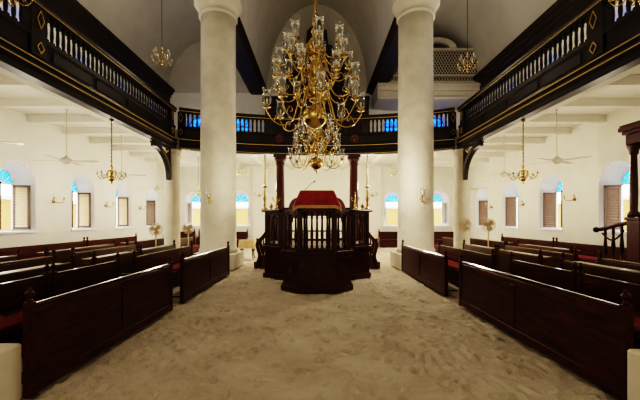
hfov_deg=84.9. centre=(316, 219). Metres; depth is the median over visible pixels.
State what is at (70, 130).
beam
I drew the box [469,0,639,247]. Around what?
wall
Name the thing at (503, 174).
ceiling fan
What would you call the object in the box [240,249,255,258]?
side table
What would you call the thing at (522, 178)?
chandelier
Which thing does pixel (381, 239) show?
cushion
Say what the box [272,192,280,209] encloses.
brass candlestick
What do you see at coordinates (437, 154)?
beam
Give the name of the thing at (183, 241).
bench
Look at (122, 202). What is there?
shutter
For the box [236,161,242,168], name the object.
beam
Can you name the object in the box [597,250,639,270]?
bench
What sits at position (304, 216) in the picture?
desk
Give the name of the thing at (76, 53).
window
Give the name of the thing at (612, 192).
shutter
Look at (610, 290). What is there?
bench
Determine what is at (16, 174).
window
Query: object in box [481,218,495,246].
pedestal fan
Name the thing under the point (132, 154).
beam
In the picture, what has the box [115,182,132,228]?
window
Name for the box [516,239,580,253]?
bench
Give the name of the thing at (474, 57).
chandelier
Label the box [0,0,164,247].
wall
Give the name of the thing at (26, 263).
bench
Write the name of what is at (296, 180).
wall
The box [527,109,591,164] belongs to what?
ceiling fan
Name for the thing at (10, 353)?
column
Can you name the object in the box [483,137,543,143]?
beam
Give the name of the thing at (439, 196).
window
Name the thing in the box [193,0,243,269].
column
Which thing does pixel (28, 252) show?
bench
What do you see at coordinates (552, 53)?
window
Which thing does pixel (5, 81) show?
beam
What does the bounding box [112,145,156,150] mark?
beam
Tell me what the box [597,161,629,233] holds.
window
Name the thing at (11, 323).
cushion
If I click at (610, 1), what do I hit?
chandelier
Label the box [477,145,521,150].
beam
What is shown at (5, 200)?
wall
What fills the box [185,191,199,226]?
window
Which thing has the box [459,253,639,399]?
wooden partition
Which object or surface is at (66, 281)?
bench
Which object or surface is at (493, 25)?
ceiling
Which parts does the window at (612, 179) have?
sill, shutter frame, frame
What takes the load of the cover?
on the desk at (304, 216)
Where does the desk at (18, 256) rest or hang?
on the floor
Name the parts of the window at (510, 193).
shutter frame, frame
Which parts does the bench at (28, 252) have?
rail, panel frame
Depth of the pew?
9.24 m
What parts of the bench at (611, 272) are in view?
post, rail, panel frame, panel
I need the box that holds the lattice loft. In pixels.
[372,37,480,109]
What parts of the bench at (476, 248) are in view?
rail, panel, panel frame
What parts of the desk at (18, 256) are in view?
panel frame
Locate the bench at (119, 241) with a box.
[86,234,136,246]
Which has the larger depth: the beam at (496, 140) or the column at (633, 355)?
the beam at (496, 140)
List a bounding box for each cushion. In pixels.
[0,311,22,332]
[173,263,179,270]
[381,239,396,240]
[448,260,458,270]
[578,255,596,260]
[634,316,639,334]
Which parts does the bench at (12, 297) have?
seat, panel, rail, panel frame, post, armrest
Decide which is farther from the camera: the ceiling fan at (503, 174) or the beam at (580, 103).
the ceiling fan at (503, 174)
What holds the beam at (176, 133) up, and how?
attached to the ceiling at (602, 92)
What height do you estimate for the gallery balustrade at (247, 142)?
1.710 m
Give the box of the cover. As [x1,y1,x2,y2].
[292,190,341,211]
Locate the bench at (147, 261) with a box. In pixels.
[132,240,197,286]
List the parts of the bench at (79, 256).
rail, panel frame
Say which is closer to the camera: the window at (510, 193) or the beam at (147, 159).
the window at (510, 193)
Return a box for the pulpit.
[593,120,639,263]
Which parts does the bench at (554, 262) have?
rail, panel, panel frame, post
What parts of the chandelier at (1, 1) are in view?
arm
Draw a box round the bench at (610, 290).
[573,263,639,348]
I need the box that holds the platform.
[254,203,379,292]
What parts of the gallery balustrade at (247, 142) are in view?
post, post, handrail, post, post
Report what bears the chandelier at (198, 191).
hanging from the ceiling at (602, 92)
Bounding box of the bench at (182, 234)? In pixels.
[180,229,194,244]
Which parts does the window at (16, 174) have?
shutter frame, frame, sill, shutter frame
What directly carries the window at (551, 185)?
in the wall at (603, 142)
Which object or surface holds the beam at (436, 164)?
attached to the ceiling at (602, 92)
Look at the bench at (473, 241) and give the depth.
14.60 m
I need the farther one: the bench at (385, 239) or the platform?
the bench at (385, 239)
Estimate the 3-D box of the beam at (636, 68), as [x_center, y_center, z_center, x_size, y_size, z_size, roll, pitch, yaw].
[6.100,-3.240,5.210,0.320,0.660,18.420,0,0,0]
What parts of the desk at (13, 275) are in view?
rail, panel, panel frame, post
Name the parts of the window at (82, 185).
shutter frame, frame, sill, shutter frame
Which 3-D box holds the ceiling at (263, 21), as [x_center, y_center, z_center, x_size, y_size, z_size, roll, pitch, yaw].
[0.000,-11.300,9.500,6.600,5.700,27.000,0,0,0]
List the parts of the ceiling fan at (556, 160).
motor, down rod, blade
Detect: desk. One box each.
[0,248,21,262]
[0,254,75,283]
[36,239,115,262]
[82,245,139,276]
[121,238,163,248]
[130,240,175,254]
[303,208,330,247]
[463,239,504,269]
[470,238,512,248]
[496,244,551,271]
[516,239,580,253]
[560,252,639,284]
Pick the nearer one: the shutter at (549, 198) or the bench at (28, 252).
the bench at (28, 252)
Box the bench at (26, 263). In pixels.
[0,249,56,271]
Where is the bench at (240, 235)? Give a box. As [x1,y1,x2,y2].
[196,229,247,247]
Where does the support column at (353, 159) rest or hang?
on the floor
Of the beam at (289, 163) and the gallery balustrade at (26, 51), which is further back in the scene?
the beam at (289, 163)
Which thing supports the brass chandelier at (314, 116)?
hanging from the ceiling at (263, 21)
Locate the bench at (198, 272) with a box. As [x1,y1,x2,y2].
[173,241,229,302]
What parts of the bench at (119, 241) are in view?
rail, panel frame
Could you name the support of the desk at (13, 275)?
on the floor
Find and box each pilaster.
[252,93,267,243]
[366,93,381,243]
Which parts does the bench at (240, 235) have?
backrest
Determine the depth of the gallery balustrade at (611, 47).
8.29 m
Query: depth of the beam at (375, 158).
20.12 m
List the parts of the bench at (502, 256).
post, rail, panel, panel frame, post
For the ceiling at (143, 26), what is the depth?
19.20 m
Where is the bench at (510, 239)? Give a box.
[501,233,554,246]
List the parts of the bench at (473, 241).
panel, panel frame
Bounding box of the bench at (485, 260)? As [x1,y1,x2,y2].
[437,240,494,285]
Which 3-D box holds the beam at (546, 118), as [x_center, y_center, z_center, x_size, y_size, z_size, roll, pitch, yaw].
[8.030,-3.445,11.950,3.540,0.250,0.220,0,0,0]
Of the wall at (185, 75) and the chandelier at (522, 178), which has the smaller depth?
the chandelier at (522, 178)
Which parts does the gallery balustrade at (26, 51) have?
post, handrail, raised panel, post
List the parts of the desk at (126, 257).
post, rail, panel, panel frame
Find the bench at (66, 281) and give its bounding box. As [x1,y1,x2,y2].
[49,252,128,296]
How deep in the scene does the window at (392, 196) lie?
23.57 m
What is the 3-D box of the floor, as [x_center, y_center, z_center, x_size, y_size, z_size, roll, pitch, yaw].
[0.000,1.815,9.500,19.600,0.153,27.000,0,0,0]
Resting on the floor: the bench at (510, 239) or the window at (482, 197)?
the bench at (510, 239)
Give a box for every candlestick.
[262,154,267,209]
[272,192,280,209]
[351,192,359,209]
[364,154,369,209]
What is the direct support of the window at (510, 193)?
in the wall at (603, 142)
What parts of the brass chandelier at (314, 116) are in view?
lamp shade, lamp shade, lamp shade, lamp shade, lamp shade, lamp shade, lamp shade, lamp shade, arm, lamp shade, arm, arm, arm, lamp shade, arm, lamp shade, arm, arm, lamp shade, arm, lamp shade, arm, arm, arm, suspension rod, arm, arm, lamp shade, lamp shade, lamp shade, arm, arm, arm, arm, arm, arm, arm, lamp shade, arm, arm, lamp shade, lamp shade, arm, lamp shade, lamp shade, lamp shade, lamp shade, lamp shade, lamp shade, lamp shade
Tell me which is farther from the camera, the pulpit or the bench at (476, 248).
the bench at (476, 248)
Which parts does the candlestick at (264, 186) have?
stem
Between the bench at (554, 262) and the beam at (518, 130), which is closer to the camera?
the bench at (554, 262)
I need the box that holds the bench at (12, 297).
[0,264,63,357]
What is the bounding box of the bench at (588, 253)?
[555,237,626,263]
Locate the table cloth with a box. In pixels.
[238,240,255,248]
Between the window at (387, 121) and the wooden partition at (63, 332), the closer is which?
the wooden partition at (63, 332)
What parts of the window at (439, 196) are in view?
frame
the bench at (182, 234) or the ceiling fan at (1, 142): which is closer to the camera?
the ceiling fan at (1, 142)
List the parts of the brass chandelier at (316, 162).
arm, arm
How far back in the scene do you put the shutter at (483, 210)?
21.32 m
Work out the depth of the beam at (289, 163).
20.94 m
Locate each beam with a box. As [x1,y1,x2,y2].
[0,67,149,141]
[0,75,31,87]
[0,98,76,108]
[27,114,108,123]
[62,127,132,134]
[90,137,150,143]
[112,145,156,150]
[130,152,198,156]
[145,157,199,161]
[158,162,199,166]
[175,132,458,155]
[236,16,267,94]
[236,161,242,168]
[251,155,267,168]
[286,156,293,168]
[340,156,347,168]
[366,16,397,94]
[366,155,382,168]
[391,161,397,168]
[434,157,488,161]
[434,162,475,166]
[435,152,503,156]
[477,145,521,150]
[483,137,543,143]
[484,64,639,141]
[501,127,571,134]
[525,114,606,123]
[557,98,639,108]
[602,75,639,87]
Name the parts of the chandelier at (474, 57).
suspension rod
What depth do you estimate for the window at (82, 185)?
15.22 m
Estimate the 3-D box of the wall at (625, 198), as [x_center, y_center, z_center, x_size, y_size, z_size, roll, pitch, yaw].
[15.250,0.350,12.000,0.700,3.000,24.200,0,0,0]
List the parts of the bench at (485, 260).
seat, rail, panel frame, panel, post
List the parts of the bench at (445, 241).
panel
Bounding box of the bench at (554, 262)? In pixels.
[503,240,577,268]
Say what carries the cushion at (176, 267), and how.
on the bench at (147, 261)
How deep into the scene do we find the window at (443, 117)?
23.57 m
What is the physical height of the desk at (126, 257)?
1.084 m
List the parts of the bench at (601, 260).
post, rail, panel frame, panel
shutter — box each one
[15,187,26,226]
[79,194,88,224]
[119,199,126,224]
[147,202,153,223]
[188,203,191,222]
[442,203,445,223]
[480,202,486,223]
[507,198,514,224]
[545,194,554,224]
[607,187,618,225]
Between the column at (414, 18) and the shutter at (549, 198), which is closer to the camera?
the column at (414, 18)
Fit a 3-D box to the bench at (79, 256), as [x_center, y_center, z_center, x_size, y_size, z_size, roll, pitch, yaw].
[-5.921,1.208,10.350,0.542,1.084,3.144,0,0,0]
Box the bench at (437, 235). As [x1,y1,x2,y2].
[434,232,453,244]
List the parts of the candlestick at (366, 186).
stem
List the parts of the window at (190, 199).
frame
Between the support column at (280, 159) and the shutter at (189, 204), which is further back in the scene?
the shutter at (189, 204)
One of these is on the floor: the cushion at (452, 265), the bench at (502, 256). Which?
the bench at (502, 256)
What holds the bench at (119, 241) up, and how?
on the floor
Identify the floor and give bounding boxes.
[19,247,618,399]
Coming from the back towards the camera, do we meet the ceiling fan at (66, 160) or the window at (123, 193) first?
the window at (123, 193)
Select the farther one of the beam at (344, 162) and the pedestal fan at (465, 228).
the beam at (344, 162)
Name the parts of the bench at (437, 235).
backrest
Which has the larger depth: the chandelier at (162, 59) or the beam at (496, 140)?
the chandelier at (162, 59)
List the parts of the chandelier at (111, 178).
suspension rod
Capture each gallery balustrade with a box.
[0,0,177,148]
[178,107,455,155]
[456,0,639,148]
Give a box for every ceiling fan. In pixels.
[0,141,23,144]
[38,109,97,165]
[108,135,145,177]
[137,157,163,190]
[485,135,528,176]
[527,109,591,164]
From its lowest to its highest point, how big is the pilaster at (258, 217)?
10.000 m
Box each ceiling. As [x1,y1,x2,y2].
[0,70,639,165]
[77,0,200,82]
[240,0,393,86]
[433,0,556,70]
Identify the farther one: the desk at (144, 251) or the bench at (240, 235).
the bench at (240, 235)
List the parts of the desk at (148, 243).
panel frame, panel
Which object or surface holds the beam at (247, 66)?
on the column at (218, 18)
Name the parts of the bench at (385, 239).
backrest, seat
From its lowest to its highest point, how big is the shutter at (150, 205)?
1.357 m
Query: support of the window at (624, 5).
in the wall at (603, 142)
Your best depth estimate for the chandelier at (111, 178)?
10.02 m
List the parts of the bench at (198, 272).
post, panel, rail, panel frame, post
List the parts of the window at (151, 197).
shutter frame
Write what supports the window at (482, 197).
in the wall at (603, 142)
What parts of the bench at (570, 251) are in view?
rail, panel frame, panel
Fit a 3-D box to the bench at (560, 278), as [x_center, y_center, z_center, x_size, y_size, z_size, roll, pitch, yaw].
[3.901,1.208,6.515,0.542,1.084,1.914,0,0,0]
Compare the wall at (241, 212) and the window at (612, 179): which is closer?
the window at (612, 179)
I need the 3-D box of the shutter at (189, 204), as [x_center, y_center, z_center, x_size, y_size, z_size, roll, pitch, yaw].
[-8.471,-0.444,23.314,0.044,1.357,0.400,0,0,10]
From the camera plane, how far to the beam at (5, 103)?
10.22 m
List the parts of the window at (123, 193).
frame, shutter frame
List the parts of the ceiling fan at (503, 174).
motor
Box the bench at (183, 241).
[180,234,199,253]
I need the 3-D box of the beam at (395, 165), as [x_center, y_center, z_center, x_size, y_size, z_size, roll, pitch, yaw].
[4.950,-3.445,18.973,0.220,0.250,8.055,0,0,0]
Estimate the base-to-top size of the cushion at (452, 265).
0.090 m
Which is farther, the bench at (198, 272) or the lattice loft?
the lattice loft
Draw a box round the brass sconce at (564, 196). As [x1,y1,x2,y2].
[563,192,575,200]
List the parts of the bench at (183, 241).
panel, seat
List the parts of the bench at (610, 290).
post, rail, panel, panel frame, seat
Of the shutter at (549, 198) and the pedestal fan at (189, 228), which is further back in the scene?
the shutter at (549, 198)
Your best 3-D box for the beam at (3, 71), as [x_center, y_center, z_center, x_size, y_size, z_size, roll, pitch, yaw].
[-6.100,-3.240,5.210,0.320,0.660,18.420,0,0,0]
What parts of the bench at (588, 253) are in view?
seat, rail, panel, panel frame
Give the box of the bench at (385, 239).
[378,229,397,247]
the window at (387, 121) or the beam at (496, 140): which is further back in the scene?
the window at (387, 121)
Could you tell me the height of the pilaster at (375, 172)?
10.000 m
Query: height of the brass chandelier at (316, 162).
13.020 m
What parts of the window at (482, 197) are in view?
shutter frame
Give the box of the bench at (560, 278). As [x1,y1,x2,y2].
[505,251,577,290]
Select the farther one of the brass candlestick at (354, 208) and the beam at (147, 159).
the beam at (147, 159)
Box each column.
[0,343,20,399]
[150,140,181,247]
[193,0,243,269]
[273,155,286,209]
[347,155,360,209]
[390,0,439,269]
[452,140,483,248]
[627,349,639,399]
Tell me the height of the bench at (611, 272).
1.084 m
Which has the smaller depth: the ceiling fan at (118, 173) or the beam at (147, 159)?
the ceiling fan at (118, 173)
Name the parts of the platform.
newel post, newel post, corner post, corner post, corner post, corner post, rail, corner post, rail, corner post, rail, panel moulding, rail, moulding, moulding, corner post, rail, corner post, rail, corner post, corner post, corner post, corner post, newel post, newel post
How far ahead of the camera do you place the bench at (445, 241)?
16.75 m
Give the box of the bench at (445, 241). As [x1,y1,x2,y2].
[434,234,453,252]
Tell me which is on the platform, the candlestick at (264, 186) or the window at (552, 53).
the candlestick at (264, 186)
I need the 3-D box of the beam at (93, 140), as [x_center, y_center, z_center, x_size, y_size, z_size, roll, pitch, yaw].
[-8.030,-3.445,15.190,3.540,0.250,0.220,0,0,0]
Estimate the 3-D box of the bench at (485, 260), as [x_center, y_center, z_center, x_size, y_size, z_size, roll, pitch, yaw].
[3.901,1.208,10.000,0.542,1.084,3.644,0,0,0]
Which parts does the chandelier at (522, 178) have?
suspension rod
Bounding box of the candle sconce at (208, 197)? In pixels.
[206,190,211,204]
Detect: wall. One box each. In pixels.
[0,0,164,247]
[1,196,75,229]
[168,5,366,92]
[170,93,459,244]
[193,207,440,224]
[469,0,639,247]
[558,196,628,229]
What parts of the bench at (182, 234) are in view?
backrest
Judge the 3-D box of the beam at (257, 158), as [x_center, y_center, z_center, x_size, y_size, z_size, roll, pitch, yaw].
[-3.300,-3.445,19.251,0.220,0.250,7.498,0,0,0]
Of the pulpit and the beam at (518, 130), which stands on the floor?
the pulpit
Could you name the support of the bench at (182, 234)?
on the floor
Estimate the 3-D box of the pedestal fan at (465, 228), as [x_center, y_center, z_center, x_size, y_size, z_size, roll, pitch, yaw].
[5.300,0.840,12.600,0.467,1.820,0.466,0,0,11]
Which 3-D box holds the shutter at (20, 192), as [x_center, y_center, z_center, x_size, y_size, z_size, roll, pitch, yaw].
[-10.114,-0.444,11.991,0.400,1.357,0.044,0,0,-10]
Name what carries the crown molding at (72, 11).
attached to the wall at (53, 220)
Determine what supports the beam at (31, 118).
attached to the ceiling at (602, 92)
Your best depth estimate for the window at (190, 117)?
23.57 m
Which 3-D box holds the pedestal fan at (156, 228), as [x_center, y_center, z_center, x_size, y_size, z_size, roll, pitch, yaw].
[-5.660,0.930,12.300,0.440,1.640,0.440,0,0,-20]
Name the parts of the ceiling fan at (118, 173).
down rod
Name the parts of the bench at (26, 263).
panel, rail, panel frame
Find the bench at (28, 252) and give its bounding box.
[0,237,85,259]
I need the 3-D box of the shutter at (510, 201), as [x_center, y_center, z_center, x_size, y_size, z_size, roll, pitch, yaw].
[10.114,-0.444,18.271,0.400,1.357,0.044,0,0,10]
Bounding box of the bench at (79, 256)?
[70,240,137,267]
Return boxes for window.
[0,161,37,233]
[1,4,18,20]
[71,174,95,230]
[75,53,90,67]
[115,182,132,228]
[146,188,157,227]
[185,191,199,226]
[186,115,199,127]
[236,191,250,226]
[237,119,249,130]
[383,191,397,226]
[384,119,396,130]
[434,115,447,127]
[434,191,449,226]
[475,188,487,227]
[501,182,518,228]
[538,174,562,230]
[543,53,558,67]
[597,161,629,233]
[615,4,632,20]
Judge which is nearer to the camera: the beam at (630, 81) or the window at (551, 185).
the beam at (630, 81)
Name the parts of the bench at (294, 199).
seat, backrest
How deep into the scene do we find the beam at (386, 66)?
18.13 m
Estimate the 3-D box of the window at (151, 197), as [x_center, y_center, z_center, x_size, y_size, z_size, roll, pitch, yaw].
[-10.088,-0.745,20.800,0.675,2.370,1.540,0,0,0]
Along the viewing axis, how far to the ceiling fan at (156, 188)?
18.30 m
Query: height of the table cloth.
0.384 m
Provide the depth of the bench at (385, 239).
22.13 m
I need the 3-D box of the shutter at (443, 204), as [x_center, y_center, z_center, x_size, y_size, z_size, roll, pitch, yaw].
[8.471,-0.444,23.314,0.044,1.357,0.400,0,0,-10]
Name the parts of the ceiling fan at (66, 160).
motor, down rod, blade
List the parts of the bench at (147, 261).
post, rail, panel, panel frame, seat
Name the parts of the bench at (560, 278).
post, rail, panel frame, panel, post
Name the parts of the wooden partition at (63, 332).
post, rail, panel, panel frame, post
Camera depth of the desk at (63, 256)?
9.86 m
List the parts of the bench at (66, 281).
post, armrest, rail, panel, panel frame, post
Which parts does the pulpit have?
handrail, post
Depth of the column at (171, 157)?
14.04 m
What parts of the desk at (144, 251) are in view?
rail, panel frame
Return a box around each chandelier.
[0,0,34,6]
[96,120,126,183]
[151,47,172,67]
[188,157,199,196]
[262,0,365,137]
[288,0,344,174]
[457,0,477,72]
[509,120,539,183]
[607,0,639,6]
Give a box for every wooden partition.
[3,255,172,398]
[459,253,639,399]
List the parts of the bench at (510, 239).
panel, panel frame, rail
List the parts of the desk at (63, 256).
panel, rail, panel frame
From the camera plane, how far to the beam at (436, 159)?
19.94 m
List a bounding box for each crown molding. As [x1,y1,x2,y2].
[42,0,174,101]
[472,0,591,88]
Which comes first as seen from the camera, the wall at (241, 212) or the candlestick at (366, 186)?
the candlestick at (366, 186)
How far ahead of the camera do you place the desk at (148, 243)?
14.52 m
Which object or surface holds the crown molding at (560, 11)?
attached to the wall at (603, 142)
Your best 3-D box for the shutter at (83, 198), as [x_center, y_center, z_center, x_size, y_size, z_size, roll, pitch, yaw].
[-10.114,-0.444,15.221,0.400,1.357,0.044,0,0,-10]
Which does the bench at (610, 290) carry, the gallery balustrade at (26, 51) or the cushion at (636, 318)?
the cushion at (636, 318)
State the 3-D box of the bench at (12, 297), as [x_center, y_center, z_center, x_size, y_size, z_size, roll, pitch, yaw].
[-3.891,1.208,4.420,0.542,1.084,1.924,0,0,0]
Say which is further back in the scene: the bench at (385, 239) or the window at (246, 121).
the window at (246, 121)
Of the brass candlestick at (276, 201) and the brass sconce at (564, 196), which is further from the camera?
the brass sconce at (564, 196)
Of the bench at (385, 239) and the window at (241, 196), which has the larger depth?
the window at (241, 196)
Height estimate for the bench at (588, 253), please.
1.084 m
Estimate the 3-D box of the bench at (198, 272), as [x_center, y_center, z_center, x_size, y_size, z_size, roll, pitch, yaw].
[-2.969,1.208,9.280,0.342,1.084,3.884,0,0,0]
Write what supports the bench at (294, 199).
on the platform
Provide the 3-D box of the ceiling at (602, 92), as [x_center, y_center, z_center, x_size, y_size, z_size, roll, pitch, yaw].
[0.000,-3.635,9.500,19.600,0.130,27.000,0,0,0]
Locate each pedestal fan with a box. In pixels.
[149,223,162,246]
[182,223,193,245]
[458,218,470,238]
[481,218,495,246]
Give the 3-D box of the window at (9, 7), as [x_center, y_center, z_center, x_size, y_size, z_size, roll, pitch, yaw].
[-10.088,-5.815,11.470,0.675,2.270,1.500,0,0,0]
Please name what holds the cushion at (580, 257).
on the bench at (588, 253)
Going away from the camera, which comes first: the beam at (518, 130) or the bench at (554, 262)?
the bench at (554, 262)
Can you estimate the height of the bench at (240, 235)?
1.194 m
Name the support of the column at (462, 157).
on the floor
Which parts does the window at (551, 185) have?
shutter frame, sill, frame, shutter frame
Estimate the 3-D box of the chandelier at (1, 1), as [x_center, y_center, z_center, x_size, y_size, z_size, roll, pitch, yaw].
[-5.020,-5.840,5.550,0.903,4.820,0.903,0,0,0]
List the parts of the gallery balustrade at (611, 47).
post, raised panel, handrail, post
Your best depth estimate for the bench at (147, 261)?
9.05 m
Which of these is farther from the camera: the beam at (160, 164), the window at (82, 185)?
the beam at (160, 164)
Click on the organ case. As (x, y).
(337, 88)
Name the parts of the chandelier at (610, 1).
arm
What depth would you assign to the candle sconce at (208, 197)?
12.18 m

